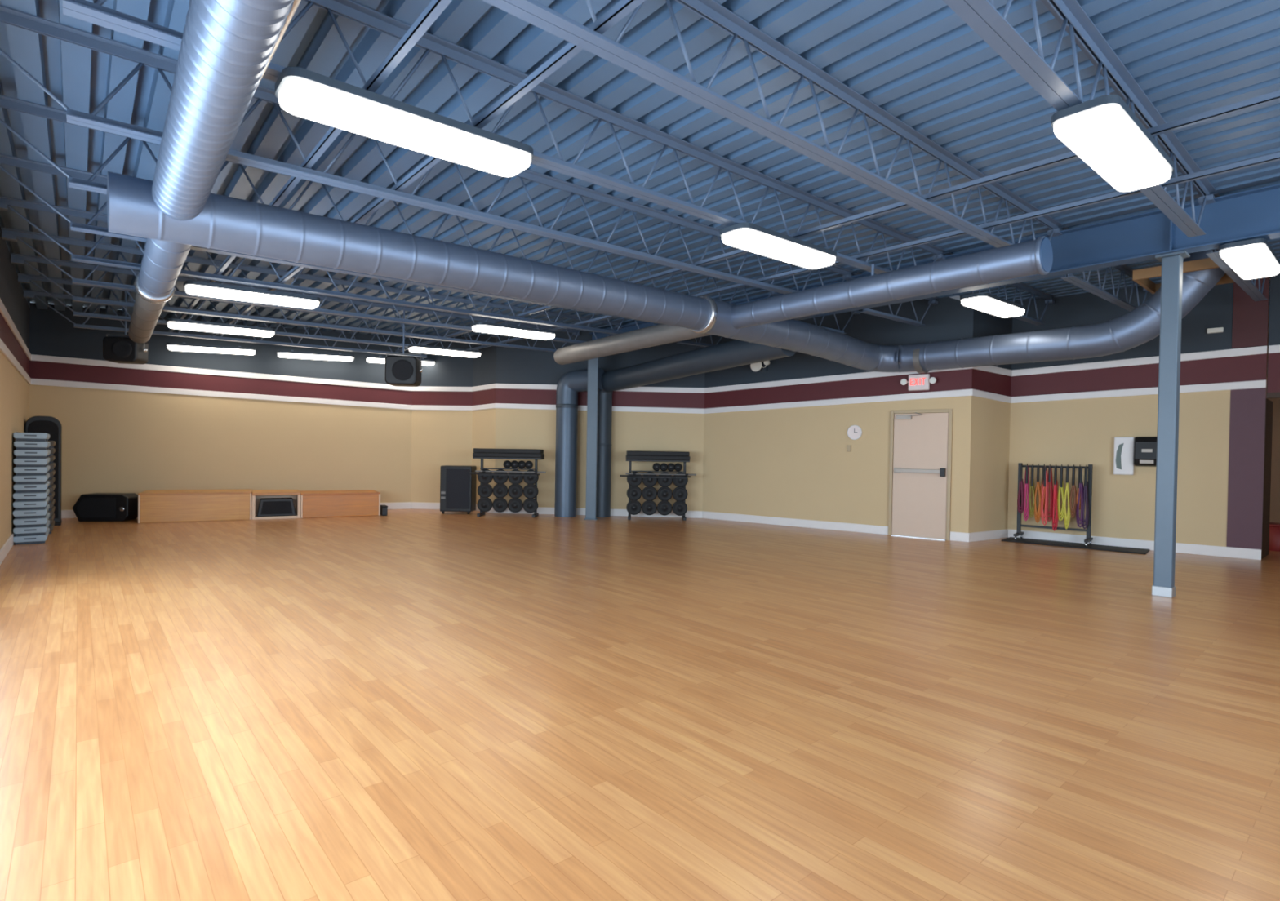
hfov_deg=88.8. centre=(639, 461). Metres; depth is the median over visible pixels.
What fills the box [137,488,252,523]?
stage platform
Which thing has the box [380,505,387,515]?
box
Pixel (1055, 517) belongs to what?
band
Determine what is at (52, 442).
step
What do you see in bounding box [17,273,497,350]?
joist
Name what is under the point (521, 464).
weight plate
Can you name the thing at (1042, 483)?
band
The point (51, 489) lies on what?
step
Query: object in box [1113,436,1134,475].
wall panel
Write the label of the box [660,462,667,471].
weight plate
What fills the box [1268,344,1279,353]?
trim
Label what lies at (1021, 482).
band
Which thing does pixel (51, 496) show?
step
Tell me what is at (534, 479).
weight plate
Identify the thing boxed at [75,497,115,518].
grille
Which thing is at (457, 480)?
grille
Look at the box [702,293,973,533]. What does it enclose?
wall
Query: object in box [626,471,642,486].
weight plate
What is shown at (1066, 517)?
band
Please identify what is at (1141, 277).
frame
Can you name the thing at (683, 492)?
weight plate
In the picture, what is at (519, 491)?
weight plate
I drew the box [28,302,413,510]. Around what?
wall
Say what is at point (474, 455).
foam mat
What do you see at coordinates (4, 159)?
joist
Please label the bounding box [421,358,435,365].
ceiling light
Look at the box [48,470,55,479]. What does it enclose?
step
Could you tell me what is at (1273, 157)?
bridging angle
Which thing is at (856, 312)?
joist
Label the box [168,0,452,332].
bridging angle
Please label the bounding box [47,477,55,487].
step
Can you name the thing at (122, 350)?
speaker
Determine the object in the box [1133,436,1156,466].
dispenser
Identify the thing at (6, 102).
joist
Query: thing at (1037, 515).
band
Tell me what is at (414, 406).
trim
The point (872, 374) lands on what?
trim
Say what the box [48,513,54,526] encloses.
step
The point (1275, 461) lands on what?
wall
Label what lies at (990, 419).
wall
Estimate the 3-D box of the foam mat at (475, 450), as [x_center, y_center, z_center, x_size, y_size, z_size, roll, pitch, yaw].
[-2.752,-0.210,13.730,1.395,0.088,0.440,1,1,0]
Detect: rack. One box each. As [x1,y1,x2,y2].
[472,457,544,517]
[626,459,689,520]
[1013,462,1093,546]
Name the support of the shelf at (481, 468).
attached to the rack at (481, 513)
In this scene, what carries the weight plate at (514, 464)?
on the rack at (481, 513)
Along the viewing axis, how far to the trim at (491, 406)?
14.62 m
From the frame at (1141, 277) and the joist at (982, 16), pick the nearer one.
the joist at (982, 16)
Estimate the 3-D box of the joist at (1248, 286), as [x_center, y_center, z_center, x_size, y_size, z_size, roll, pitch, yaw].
[7.173,-2.403,7.780,4.201,0.607,0.123,0,1,-41]
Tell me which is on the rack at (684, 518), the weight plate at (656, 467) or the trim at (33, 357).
the weight plate at (656, 467)
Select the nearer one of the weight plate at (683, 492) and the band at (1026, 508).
the band at (1026, 508)
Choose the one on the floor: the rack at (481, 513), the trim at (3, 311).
the rack at (481, 513)
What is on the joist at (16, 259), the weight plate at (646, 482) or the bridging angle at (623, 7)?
the bridging angle at (623, 7)
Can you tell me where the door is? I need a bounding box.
[888,408,952,540]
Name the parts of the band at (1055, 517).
handle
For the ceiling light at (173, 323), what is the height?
0.142 m
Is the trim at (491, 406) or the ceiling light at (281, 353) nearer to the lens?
the ceiling light at (281, 353)
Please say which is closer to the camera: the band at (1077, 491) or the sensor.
the sensor
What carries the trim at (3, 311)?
attached to the wall at (14, 388)
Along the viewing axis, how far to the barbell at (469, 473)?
13.56 m
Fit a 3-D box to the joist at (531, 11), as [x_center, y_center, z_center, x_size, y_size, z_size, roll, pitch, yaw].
[1.273,-2.303,4.418,8.991,0.714,0.123,0,1,-41]
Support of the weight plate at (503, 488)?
on the rack at (481, 513)
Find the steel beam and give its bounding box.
[588,183,1279,340]
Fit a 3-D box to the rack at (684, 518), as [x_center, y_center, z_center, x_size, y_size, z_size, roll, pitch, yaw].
[0.359,0.595,13.667,1.320,1.235,0.480,1,1,0]
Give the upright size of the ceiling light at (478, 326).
0.142 m
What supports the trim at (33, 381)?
attached to the wall at (113, 441)
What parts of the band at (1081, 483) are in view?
handle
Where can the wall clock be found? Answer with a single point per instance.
(854, 432)
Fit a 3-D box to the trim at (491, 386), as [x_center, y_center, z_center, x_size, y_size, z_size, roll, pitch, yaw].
[-3.500,-1.644,14.640,0.852,0.140,0.025,2,1,40]
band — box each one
[1017,466,1024,513]
[1023,466,1029,521]
[1028,466,1036,518]
[1034,466,1040,523]
[1040,466,1045,510]
[1040,466,1048,525]
[1046,466,1053,521]
[1052,466,1057,531]
[1057,466,1064,520]
[1063,466,1071,529]
[1069,466,1076,518]
[1075,467,1080,510]
[1075,467,1083,528]
[1082,467,1088,528]
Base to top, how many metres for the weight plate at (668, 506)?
0.316 m
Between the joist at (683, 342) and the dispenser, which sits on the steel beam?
the joist at (683, 342)
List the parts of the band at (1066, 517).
handle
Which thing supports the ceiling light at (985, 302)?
attached to the joist at (1021, 286)
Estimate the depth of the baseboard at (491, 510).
14.51 m
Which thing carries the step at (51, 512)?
on the step at (51, 519)
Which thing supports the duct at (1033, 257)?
attached to the duct at (225, 223)
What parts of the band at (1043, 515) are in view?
handle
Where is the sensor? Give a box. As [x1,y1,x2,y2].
[1207,327,1223,333]
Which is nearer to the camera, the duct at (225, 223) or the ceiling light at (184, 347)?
the duct at (225, 223)
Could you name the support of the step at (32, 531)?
on the step at (41, 539)
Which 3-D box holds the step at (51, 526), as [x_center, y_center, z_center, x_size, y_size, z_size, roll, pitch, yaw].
[-9.383,1.035,10.210,0.340,0.116,1.064,0,1,-41]
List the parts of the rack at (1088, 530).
rail, rail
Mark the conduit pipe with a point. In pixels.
(296, 2)
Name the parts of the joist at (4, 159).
web rod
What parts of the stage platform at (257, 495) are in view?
panel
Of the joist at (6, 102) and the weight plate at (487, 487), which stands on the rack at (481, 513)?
the weight plate at (487, 487)
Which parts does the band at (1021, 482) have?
handle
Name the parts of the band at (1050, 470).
handle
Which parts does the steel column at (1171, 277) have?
cap plate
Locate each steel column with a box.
[583,357,599,519]
[1151,250,1190,598]
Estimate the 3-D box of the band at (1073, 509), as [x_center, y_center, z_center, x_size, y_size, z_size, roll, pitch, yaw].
[6.904,0.508,10.420,0.117,0.818,0.065,2,1,42]
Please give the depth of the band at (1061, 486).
10.52 m
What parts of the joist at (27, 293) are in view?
bearing seat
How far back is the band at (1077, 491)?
10.35 m
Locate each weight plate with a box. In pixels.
[477,469,493,484]
[477,483,493,497]
[477,497,492,512]
[492,484,507,497]
[492,497,507,512]
[493,469,507,484]
[503,460,511,468]
[507,469,523,484]
[507,484,523,497]
[507,497,523,512]
[511,460,518,468]
[518,460,525,468]
[522,498,537,513]
[523,470,538,484]
[523,484,538,498]
[524,461,533,468]
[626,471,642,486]
[626,486,641,500]
[626,500,641,515]
[641,486,657,500]
[641,500,657,515]
[642,471,657,486]
[652,462,660,471]
[657,472,672,486]
[657,486,672,501]
[657,501,671,515]
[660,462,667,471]
[667,463,675,471]
[671,501,687,515]
[672,472,688,487]
[672,487,687,501]
[674,463,682,471]
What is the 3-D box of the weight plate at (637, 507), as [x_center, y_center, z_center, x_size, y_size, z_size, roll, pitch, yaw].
[-0.124,0.967,13.603,0.316,0.316,0.058,1,1,0]
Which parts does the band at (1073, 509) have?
handle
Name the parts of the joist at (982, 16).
bearing seat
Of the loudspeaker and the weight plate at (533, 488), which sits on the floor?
the loudspeaker
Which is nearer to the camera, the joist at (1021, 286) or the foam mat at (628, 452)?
the joist at (1021, 286)
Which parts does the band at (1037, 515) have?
handle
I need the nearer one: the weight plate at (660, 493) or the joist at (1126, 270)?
the joist at (1126, 270)
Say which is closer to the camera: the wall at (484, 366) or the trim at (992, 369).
the trim at (992, 369)
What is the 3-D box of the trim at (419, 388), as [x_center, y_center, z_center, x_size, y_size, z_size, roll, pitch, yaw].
[-4.534,-1.650,14.974,1.424,0.110,0.025,1,1,5]
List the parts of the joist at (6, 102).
bearing seat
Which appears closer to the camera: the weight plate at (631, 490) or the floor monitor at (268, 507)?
the floor monitor at (268, 507)
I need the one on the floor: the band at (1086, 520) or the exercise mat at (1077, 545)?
the exercise mat at (1077, 545)
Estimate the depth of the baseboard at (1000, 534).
11.02 m
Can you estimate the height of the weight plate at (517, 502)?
0.316 m
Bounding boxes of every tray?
[472,457,544,459]
[626,459,689,462]
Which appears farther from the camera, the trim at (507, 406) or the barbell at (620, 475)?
the trim at (507, 406)
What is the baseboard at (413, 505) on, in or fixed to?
attached to the wall at (439, 438)
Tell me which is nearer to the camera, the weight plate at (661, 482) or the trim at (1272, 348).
the trim at (1272, 348)
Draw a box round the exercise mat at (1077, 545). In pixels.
[1000,537,1149,554]
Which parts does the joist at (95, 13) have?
bearing seat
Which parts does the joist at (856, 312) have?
bearing seat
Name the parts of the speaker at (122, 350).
drop rod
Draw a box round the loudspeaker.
[440,465,476,514]
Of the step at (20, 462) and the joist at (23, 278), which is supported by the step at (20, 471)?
the step at (20, 462)
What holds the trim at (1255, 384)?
attached to the wall at (1076, 432)
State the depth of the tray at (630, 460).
13.46 m
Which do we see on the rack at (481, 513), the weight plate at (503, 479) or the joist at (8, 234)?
the weight plate at (503, 479)
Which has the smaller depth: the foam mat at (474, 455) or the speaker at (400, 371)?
the speaker at (400, 371)
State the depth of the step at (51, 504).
9.90 m
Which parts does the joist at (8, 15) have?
bearing seat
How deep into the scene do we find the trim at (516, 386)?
14.08 m
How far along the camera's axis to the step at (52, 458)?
9.89 m
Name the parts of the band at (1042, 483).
handle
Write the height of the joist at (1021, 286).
0.600 m
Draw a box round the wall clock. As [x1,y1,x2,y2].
[847,425,862,439]
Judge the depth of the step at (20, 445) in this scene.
8.86 m
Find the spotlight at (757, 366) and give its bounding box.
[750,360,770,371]
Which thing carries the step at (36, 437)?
on the step at (20, 445)
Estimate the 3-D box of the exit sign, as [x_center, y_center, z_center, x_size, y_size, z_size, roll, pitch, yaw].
[4.747,-1.341,11.132,0.580,0.270,0.102,2,1,39]
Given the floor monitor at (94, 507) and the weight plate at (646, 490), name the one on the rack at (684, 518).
the weight plate at (646, 490)
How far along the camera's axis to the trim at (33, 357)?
13.07 m
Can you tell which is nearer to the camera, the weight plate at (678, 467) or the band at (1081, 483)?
the band at (1081, 483)
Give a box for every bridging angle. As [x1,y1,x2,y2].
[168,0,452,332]
[211,0,645,336]
[395,89,1279,352]
[469,151,1279,350]
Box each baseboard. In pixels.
[0,532,15,564]
[61,502,410,518]
[410,502,439,509]
[474,504,493,512]
[493,506,702,518]
[702,511,888,534]
[950,531,968,542]
[968,528,1008,542]
[1008,528,1261,559]
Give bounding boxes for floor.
[0,508,1279,900]
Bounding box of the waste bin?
[1268,522,1279,551]
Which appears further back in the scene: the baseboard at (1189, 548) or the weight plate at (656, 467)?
the weight plate at (656, 467)
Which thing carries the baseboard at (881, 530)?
attached to the wall at (796, 463)
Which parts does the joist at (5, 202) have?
bearing seat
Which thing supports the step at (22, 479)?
on the step at (19, 488)
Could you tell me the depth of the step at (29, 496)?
8.87 m
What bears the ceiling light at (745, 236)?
attached to the joist at (95, 13)
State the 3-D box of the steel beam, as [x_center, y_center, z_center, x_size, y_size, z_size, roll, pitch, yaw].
[3.802,-2.361,8.418,0.200,0.445,14.800,0,1,-41]
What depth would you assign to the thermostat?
11.94 m
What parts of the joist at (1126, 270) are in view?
web rod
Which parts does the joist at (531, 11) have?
bearing seat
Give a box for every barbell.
[469,472,540,475]
[475,470,546,473]
[619,475,690,477]
[625,472,696,475]
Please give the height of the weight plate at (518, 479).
0.316 m
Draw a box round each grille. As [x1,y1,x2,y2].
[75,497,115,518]
[260,501,292,515]
[445,468,470,508]
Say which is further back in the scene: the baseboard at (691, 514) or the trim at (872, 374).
the baseboard at (691, 514)
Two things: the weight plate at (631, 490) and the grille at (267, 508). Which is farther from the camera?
the weight plate at (631, 490)
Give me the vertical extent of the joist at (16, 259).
0.711 m
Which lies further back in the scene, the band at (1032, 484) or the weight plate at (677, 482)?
the weight plate at (677, 482)
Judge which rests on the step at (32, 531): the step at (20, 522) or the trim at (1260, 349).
the step at (20, 522)
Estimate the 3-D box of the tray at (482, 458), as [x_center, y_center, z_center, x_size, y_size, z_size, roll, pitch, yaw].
[-2.752,-0.058,13.742,1.420,0.035,0.420,1,1,0]
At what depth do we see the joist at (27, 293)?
12.06 m
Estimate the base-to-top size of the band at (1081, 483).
0.958 m
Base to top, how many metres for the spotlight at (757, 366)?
0.255 m
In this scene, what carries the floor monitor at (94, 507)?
on the floor
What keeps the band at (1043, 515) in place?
hanging from the rack at (1088, 530)
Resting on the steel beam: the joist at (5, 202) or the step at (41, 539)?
the joist at (5, 202)
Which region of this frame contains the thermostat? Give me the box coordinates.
[847,444,851,451]
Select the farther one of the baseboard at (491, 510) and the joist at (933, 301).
the baseboard at (491, 510)
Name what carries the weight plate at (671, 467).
on the rack at (684, 518)
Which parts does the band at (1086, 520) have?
handle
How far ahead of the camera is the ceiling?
5.01 m
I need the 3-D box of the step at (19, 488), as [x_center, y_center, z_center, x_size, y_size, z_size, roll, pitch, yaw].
[-8.609,0.360,9.262,0.340,0.116,1.064,0,1,-41]
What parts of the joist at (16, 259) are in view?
bearing seat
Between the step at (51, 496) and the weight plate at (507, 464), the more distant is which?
the weight plate at (507, 464)
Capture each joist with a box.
[0,4,854,294]
[0,94,779,302]
[0,153,661,324]
[0,195,655,334]
[1,227,622,343]
[10,253,579,352]
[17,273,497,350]
[23,289,445,357]
[62,0,946,274]
[482,0,1063,248]
[676,335,722,346]
[813,310,860,333]
[851,271,938,325]
[942,0,1216,237]
[942,252,1055,324]
[1058,226,1148,311]
[1201,192,1266,301]
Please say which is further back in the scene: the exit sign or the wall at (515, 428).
the wall at (515, 428)
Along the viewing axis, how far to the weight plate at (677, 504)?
13.59 m
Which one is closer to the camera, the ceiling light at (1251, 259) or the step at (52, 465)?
the ceiling light at (1251, 259)
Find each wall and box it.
[0,226,29,549]
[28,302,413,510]
[410,335,473,502]
[471,333,496,504]
[494,330,705,511]
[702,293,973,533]
[968,309,1012,533]
[1007,272,1279,546]
[1266,306,1279,523]
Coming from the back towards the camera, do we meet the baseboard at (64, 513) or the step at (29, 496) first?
the baseboard at (64, 513)
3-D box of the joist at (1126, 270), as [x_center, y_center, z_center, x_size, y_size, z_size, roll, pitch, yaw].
[6.290,-2.427,8.728,4.098,0.604,0.123,0,1,-41]
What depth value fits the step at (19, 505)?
8.86 m
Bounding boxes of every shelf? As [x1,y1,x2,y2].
[480,467,535,470]
[630,470,684,472]
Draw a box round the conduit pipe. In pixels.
[254,0,301,91]
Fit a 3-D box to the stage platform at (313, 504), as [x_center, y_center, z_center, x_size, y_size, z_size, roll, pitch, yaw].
[-6.202,0.871,13.473,1.449,0.470,0.950,1,1,-30]
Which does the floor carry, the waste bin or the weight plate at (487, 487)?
the waste bin
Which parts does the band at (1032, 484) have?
handle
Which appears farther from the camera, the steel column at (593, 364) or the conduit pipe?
the steel column at (593, 364)
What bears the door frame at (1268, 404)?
attached to the wall at (1076, 432)
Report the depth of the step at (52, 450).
9.90 m
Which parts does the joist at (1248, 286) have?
web rod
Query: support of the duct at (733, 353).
on the floor
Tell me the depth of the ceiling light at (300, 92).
3.67 m
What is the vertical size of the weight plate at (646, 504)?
0.316 m
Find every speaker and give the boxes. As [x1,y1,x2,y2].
[102,291,148,364]
[384,298,422,386]
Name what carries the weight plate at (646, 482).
on the rack at (684, 518)
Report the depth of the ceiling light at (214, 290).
7.97 m
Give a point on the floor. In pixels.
(409, 704)
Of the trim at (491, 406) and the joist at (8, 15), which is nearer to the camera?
the joist at (8, 15)
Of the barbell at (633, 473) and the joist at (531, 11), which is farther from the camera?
the barbell at (633, 473)
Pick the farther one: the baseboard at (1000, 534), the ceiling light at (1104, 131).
the baseboard at (1000, 534)
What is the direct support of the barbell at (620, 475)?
on the rack at (684, 518)
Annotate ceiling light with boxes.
[165,342,256,355]
[166,318,275,337]
[183,280,320,309]
[274,66,533,177]
[276,350,354,361]
[365,355,386,363]
[408,344,481,357]
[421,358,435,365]
[471,321,555,339]
[720,222,836,269]
[960,292,1026,317]
[1051,94,1173,191]
[1218,238,1279,279]
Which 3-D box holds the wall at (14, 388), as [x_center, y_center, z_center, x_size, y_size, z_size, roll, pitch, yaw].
[-4.639,-0.699,4.264,0.140,3.883,19.540,0,1,-41]
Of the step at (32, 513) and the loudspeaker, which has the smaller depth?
the step at (32, 513)
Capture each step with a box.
[13,431,49,441]
[13,440,50,449]
[13,449,50,458]
[13,457,49,466]
[13,465,49,475]
[13,473,49,484]
[13,480,49,493]
[13,488,49,502]
[13,496,49,510]
[13,504,49,519]
[13,511,49,527]
[13,520,49,536]
[13,528,49,545]
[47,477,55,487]
[47,491,54,502]
[47,498,55,511]
[48,440,55,448]
[48,448,55,456]
[48,455,55,463]
[48,462,55,471]
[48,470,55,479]
[48,484,55,494]
[48,506,55,518]
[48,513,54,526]
[48,520,54,533]
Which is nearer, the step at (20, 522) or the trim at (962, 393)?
the step at (20, 522)
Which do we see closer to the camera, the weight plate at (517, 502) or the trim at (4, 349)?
the trim at (4, 349)
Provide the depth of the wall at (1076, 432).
10.20 m
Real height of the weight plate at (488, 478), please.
0.316 m
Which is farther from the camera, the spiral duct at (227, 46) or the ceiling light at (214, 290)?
the ceiling light at (214, 290)
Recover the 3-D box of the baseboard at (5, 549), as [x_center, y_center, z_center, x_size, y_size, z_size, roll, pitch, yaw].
[-4.608,1.167,4.337,0.020,0.150,19.537,0,1,-41]
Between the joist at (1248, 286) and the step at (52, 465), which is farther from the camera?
the step at (52, 465)
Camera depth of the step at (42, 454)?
8.86 m
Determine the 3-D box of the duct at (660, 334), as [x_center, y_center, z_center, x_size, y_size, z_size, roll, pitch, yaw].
[-0.205,-1.864,10.220,0.300,0.385,3.864,0,1,-41]
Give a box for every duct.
[106,171,1225,373]
[128,238,191,343]
[151,0,293,220]
[553,324,710,364]
[554,368,604,517]
[596,339,795,517]
[731,235,1053,328]
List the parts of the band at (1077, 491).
handle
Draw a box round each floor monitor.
[72,493,137,521]
[257,497,296,516]
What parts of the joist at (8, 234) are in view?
bearing seat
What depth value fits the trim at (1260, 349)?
10.20 m
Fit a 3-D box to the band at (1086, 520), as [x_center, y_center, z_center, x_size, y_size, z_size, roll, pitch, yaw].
[7.027,0.591,10.308,0.095,0.978,0.065,2,1,42]
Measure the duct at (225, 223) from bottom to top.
1.268 m
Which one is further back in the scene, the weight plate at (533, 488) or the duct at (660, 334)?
the weight plate at (533, 488)
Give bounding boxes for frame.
[1132,257,1235,293]
[1261,398,1272,559]
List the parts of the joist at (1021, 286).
web rod, bearing seat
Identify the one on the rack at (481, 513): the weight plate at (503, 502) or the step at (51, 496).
the weight plate at (503, 502)
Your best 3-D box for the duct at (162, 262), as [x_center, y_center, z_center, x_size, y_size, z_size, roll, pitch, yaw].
[-5.555,-1.895,7.441,0.344,0.345,6.603,0,1,-40]
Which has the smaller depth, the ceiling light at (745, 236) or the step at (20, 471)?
the ceiling light at (745, 236)
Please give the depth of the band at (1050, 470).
10.62 m
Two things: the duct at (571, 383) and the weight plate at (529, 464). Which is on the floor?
the duct at (571, 383)
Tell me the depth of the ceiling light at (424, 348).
12.88 m
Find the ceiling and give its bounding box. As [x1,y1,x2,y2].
[0,0,1279,337]
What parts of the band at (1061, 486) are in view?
handle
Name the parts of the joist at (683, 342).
web rod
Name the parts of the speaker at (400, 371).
drop rod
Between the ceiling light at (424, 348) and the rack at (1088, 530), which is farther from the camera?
the ceiling light at (424, 348)
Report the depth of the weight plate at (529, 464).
13.67 m
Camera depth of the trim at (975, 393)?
10.98 m
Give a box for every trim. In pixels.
[0,298,31,360]
[0,337,31,384]
[31,354,412,391]
[31,378,412,409]
[412,386,471,391]
[412,404,471,410]
[471,383,495,391]
[471,403,495,410]
[495,383,704,393]
[495,403,703,413]
[703,388,972,413]
[704,367,973,393]
[972,365,1012,376]
[972,389,1011,403]
[1011,379,1266,403]
[1012,346,1266,376]
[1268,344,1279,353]
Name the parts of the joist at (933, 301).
web rod, bearing seat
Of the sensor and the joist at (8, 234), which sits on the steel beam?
the joist at (8, 234)
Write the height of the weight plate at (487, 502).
0.316 m
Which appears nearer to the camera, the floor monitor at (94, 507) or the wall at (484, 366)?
the floor monitor at (94, 507)
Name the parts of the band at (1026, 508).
handle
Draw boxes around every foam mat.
[472,453,544,457]
[473,448,543,453]
[626,450,689,456]
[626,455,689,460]
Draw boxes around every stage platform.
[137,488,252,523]
[252,489,300,519]
[300,489,380,518]
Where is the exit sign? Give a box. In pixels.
[900,373,936,391]
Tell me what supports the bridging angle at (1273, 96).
attached to the joist at (982, 16)
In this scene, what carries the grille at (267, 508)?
attached to the floor monitor at (268, 507)
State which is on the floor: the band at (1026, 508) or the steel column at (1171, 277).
the steel column at (1171, 277)
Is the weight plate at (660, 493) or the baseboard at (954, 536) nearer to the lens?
the baseboard at (954, 536)
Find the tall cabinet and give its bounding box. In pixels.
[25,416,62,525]
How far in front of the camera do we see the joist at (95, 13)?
4.57 m
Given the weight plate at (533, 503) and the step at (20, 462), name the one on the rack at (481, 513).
the weight plate at (533, 503)
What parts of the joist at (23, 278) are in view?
bearing seat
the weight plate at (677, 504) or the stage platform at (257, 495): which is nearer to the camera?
the stage platform at (257, 495)
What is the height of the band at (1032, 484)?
0.858 m
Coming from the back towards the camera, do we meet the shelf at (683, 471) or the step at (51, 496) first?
the shelf at (683, 471)

